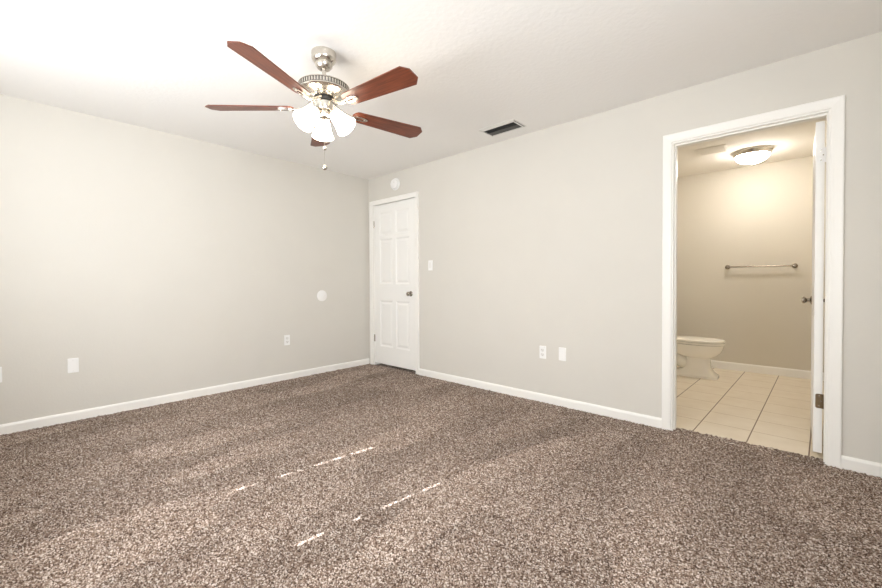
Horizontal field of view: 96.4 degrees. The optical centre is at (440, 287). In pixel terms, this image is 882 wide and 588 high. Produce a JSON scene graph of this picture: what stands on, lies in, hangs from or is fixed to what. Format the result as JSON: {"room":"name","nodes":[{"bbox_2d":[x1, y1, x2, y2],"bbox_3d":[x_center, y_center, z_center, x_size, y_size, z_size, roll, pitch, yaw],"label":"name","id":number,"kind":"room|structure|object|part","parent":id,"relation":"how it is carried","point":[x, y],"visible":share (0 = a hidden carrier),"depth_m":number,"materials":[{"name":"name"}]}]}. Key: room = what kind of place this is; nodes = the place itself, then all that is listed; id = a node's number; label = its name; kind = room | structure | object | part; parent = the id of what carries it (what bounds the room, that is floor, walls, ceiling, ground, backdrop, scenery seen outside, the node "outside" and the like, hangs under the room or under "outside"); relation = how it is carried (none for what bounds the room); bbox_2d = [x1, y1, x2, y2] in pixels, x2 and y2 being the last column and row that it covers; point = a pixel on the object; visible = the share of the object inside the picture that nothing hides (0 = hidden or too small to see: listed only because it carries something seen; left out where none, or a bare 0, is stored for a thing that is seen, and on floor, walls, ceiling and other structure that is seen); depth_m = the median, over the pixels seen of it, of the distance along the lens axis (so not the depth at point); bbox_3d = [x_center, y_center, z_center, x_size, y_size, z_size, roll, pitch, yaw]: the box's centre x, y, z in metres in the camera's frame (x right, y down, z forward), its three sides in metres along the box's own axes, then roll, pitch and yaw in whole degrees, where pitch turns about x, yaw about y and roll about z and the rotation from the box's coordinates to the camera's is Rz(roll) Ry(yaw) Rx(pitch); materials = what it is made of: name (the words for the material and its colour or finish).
{"room":"empty bedroom","nodes":[
{"label":"empty bedroom","id":0,"kind":"room"},
{"bbox_2d":[0,94,369,424],"bbox_3d":[-2.331,-0.132,3.823,0.120,2.540,4.190,1,1,42],"label":"wall","id":1,"kind":"structure","parent":0,"point":[163,263],"depth_m":3.51,"materials":[{"name":"paint"}]},
{"bbox_2d":[0,367,1,382],"bbox_3d":[-3.175,0.625,2.809,0.008,0.113,0.065,1,1,42],"label":"blank plate","id":2,"kind":"object","parent":1,"relation":"attached to","point":[0,367],"visible":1,"depth_m":2.83,"materials":[{"name":"white plastic"}]},
{"bbox_2d":[67,358,78,372],"bbox_3d":[-2.900,0.614,3.111,0.008,0.113,0.065,1,1,42],"label":"blank plate","id":3,"kind":"object","parent":1,"relation":"attached to","point":[73,363],"visible":1,"depth_m":3.11,"materials":[{"name":"white plastic"}]},
{"bbox_2d":[0,358,368,434],"bbox_3d":[-2.281,1.008,3.790,0.013,0.084,3.937,1,1,42],"label":"baseboard","id":4,"kind":"structure","parent":1,"relation":"attached to","point":[19,426],"depth_m":3.52,"materials":[{"name":"paint"}]},
{"bbox_2d":[284,335,289,344],"bbox_3d":[-1.718,0.587,4.406,0.009,0.113,0.064,1,1,42],"label":"wall outlet","id":5,"kind":"object","parent":1,"relation":"attached to","point":[286,337],"visible":1,"depth_m":4.40,"materials":[{"name":"white plastic"}]},
{"bbox_2d":[317,290,326,300],"bbox_3d":[-1.424,0.098,4.724,0.009,0.132,0.132,1,1,42],"label":"round cover plate","id":6,"kind":"object","parent":1,"relation":"attached to","point":[321,295],"visible":1,"depth_m":4.72,"materials":[{"name":"white plastic"}]},
{"bbox_2d":[0,363,881,587],"bbox_3d":[0.490,1.082,3.166,4.957,0.108,6.753,1,1,42],"label":"floor","id":7,"kind":"structure","parent":0,"point":[369,475],"depth_m":2.02,"materials":[{"name":"carpet"}]},
{"bbox_2d":[677,336,724,379],"bbox_3d":[2.853,0.642,4.585,0.737,0.735,0.450,1,1,42],"label":"toilet","id":8,"kind":"object","parent":7,"relation":"on","point":[694,354],"visible":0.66,"depth_m":4.41,"materials":[{"name":"ceramic"}]},
{"bbox_3d":[2.935,0.623,4.511,0.517,0.021,0.368,1,1,42],"label":"seat","id":9,"kind":"part","parent":8,"relation":"part of","materials":[{"name":"plastic"}]},
{"bbox_3d":[2.929,0.594,4.515,0.532,0.027,0.368,1,1,42],"label":"lid","id":10,"kind":"part","parent":8,"relation":"part of","materials":[{"name":"plastic"}]},
{"bbox_2d":[0,0,881,179],"bbox_3d":[0.440,-1.463,3.087,5.190,0.120,6.870,1,1,42],"label":"ceiling","id":11,"kind":"structure","parent":0,"point":[157,65],"depth_m":2.40,"materials":[{"name":"white paint"}]},
{"bbox_2d":[205,41,421,169],"bbox_3d":[-0.652,-1.042,2.335,1.292,0.692,1.303,1,1,42],"label":"ceiling fan","id":12,"kind":"object","parent":11,"relation":"hanging from","point":[326,91],"visible":1,"depth_m":2.27,"materials":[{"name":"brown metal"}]},
{"bbox_3d":[-1.121,-1.061,2.331,0.502,0.006,0.140,0,13,-1],"label":"blade","id":13,"kind":"part","parent":12,"relation":"part of","materials":[{"name":"brown wood"}]},
{"bbox_3d":[-0.817,-1.056,1.929,0.140,0.006,0.502,13,4,16],"label":"blade","id":14,"kind":"part","parent":12,"relation":"part of","materials":[{"name":"brown wood"}]},
{"bbox_3d":[-0.764,-0.970,2.253,0.132,0.148,0.147,1,1,42],"label":"lamp shade","id":15,"kind":"part","parent":12,"relation":"part of","materials":[{"name":"white glass"}]},
{"bbox_3d":[-0.833,-1.068,2.745,0.140,0.006,0.502,-13,5,-19],"label":"blade","id":16,"kind":"part","parent":12,"relation":"part of","materials":[{"name":"brown wood"}]},
{"bbox_3d":[-0.726,-0.974,2.457,0.145,0.148,0.127,1,1,42],"label":"lamp shade","id":17,"kind":"part","parent":12,"relation":"part of","materials":[{"name":"white glass"}]},
{"bbox_3d":[-0.688,-0.852,2.331,0.003,0.280,0.002,0,1,-3],"label":"pull chain","id":18,"kind":"part","parent":12,"relation":"part of","materials":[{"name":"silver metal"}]},
{"bbox_3d":[-0.571,-0.972,2.326,0.144,0.148,0.130,1,1,42],"label":"lamp shade","id":19,"kind":"part","parent":12,"relation":"part of","materials":[{"name":"white glass"}]},
{"bbox_3d":[-0.340,-1.061,2.094,0.502,0.006,0.140,0,-11,35],"label":"blade","id":20,"kind":"part","parent":12,"relation":"part of","materials":[{"name":"brown wood"}]},
{"bbox_3d":[-0.350,-1.068,2.599,0.502,0.006,0.140,-1,-11,-37],"label":"blade","id":21,"kind":"part","parent":12,"relation":"part of","materials":[{"name":"brown wood"}]},
{"bbox_2d":[479,119,525,136],"bbox_3d":[0.541,-1.404,3.486,0.362,0.011,0.212,1,1,42],"label":"ceiling vent","id":22,"kind":"object","parent":11,"relation":"in","point":[510,125],"visible":1,"depth_m":3.47,"materials":[{"name":"metal"}]},
{"bbox_2d":[695,144,728,155],"bbox_3d":[2.821,-1.424,4.104,0.260,0.008,0.260,1,1,42],"label":"ceiling vent","id":23,"kind":"object","parent":11,"relation":"in","point":[721,148],"visible":1,"depth_m":4.09,"materials":[{"name":"white metal"}]},
{"bbox_2d":[732,146,772,164],"bbox_3d":[3.262,-1.357,4.136,0.340,0.146,0.340,1,1,42],"label":"ceiling light","id":24,"kind":"object","parent":11,"relation":"attached to","point":[751,155],"visible":1,"depth_m":4.04,"materials":[{"name":"white glass"}]},
{"bbox_2d":[368,32,881,462],"bbox_3d":[0.927,-0.143,3.634,4.950,2.540,0.160,1,1,42],"label":"wall","id":25,"kind":"structure","parent":0,"point":[551,237],"depth_m":3.22,"materials":[{"name":"paint"}]},
{"bbox_2d":[373,198,415,370],"bbox_3d":[-0.591,-0.036,4.901,0.784,2.037,0.094,1,1,42],"label":"door","id":26,"kind":"structure","parent":25,"relation":"in","point":[393,223],"depth_m":4.90,"materials":[{"name":"paint"}]},
{"bbox_2d":[369,191,419,374],"bbox_3d":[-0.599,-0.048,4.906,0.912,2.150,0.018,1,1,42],"label":"trim","id":27,"kind":"structure","parent":25,"relation":"attached to","point":[413,194],"depth_m":4.71,"materials":[{"name":"paint"}]},
{"bbox_2d":[390,178,399,189],"bbox_3d":[-0.571,-1.271,4.840,0.148,0.148,0.046,1,1,42],"label":"smoke detector","id":28,"kind":"object","parent":25,"relation":"attached to","point":[395,183],"visible":1,"depth_m":4.82,"materials":[{"name":"white plastic"}]},
{"bbox_2d":[428,260,432,269],"bbox_3d":[-0.121,-0.252,4.474,0.064,0.113,0.008,1,1,42],"label":"light switch","id":29,"kind":"object","parent":25,"relation":"attached to","point":[430,262],"visible":1,"depth_m":4.47,"materials":[{"name":"white plastic"}]},
{"bbox_2d":[419,368,661,427],"bbox_3d":[0.685,0.996,3.759,2.549,0.084,0.013,1,1,42],"label":"baseboard","id":30,"kind":"structure","parent":25,"relation":"attached to","point":[638,418],"depth_m":3.47,"materials":[{"name":"paint"}]},
{"bbox_2d":[539,346,545,358],"bbox_3d":[0.914,0.582,3.545,0.064,0.113,0.009,1,1,42],"label":"wall outlet","id":31,"kind":"object","parent":25,"relation":"attached to","point":[542,349],"visible":1,"depth_m":3.54,"materials":[{"name":"white plastic"}]},
{"bbox_2d":[559,347,565,360],"bbox_3d":[1.052,0.578,3.420,0.065,0.113,0.008,1,1,42],"label":"blank plate","id":32,"kind":"object","parent":25,"relation":"attached to","point":[562,351],"visible":1,"depth_m":3.42,"materials":[{"name":"white plastic"}]},
{"bbox_2d":[662,95,844,468],"bbox_3d":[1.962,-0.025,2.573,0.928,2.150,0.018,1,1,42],"label":"trim","id":33,"kind":"structure","parent":25,"relation":"attached to","point":[836,104],"depth_m":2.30,"materials":[{"name":"paint"}]},
{"bbox_2d":[801,121,825,452],"bbox_3d":[2.564,-0.003,2.690,0.157,2.022,0.773,1,1,42],"label":"door","id":34,"kind":"structure","parent":25,"relation":"in","point":[819,150],"depth_m":2.41,"materials":[{"name":"paint"}]},
{"bbox_3d":[2.742,0.093,2.959,0.058,0.064,0.064,1,1,42],"label":"knob","id":35,"kind":"part","parent":34,"relation":"part of","materials":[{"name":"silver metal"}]},
{"bbox_2d":[841,455,881,477],"bbox_3d":[2.506,1.013,2.099,0.533,0.084,0.013,1,1,42],"label":"baseboard","id":36,"kind":"structure","parent":25,"relation":"attached to","point":[848,463],"depth_m":2.22,"materials":[{"name":"paint"}]},
{"bbox_2d":[677,156,825,371],"bbox_3d":[3.631,-0.171,4.782,1.640,2.540,0.100,1,1,42],"label":"wall","id":37,"kind":"structure","parent":0,"point":[761,214],"depth_m":4.68,"materials":[{"name":"beige paint"}]},
{"bbox_2d":[725,263,797,268],"bbox_3d":[3.709,-0.247,4.593,0.664,0.054,0.072,1,1,42],"label":"towel bar","id":38,"kind":"object","parent":37,"relation":"attached to","point":[794,265],"visible":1,"depth_m":4.53,"materials":[{"name":"silver metal"}]},
{"bbox_2d":[711,360,823,380],"bbox_3d":[3.598,0.958,4.757,1.640,0.092,0.013,1,1,42],"label":"baseboard","id":39,"kind":"structure","parent":37,"relation":"attached to","point":[787,372],"depth_m":4.60,"materials":[{"name":"paint"}]}
]}

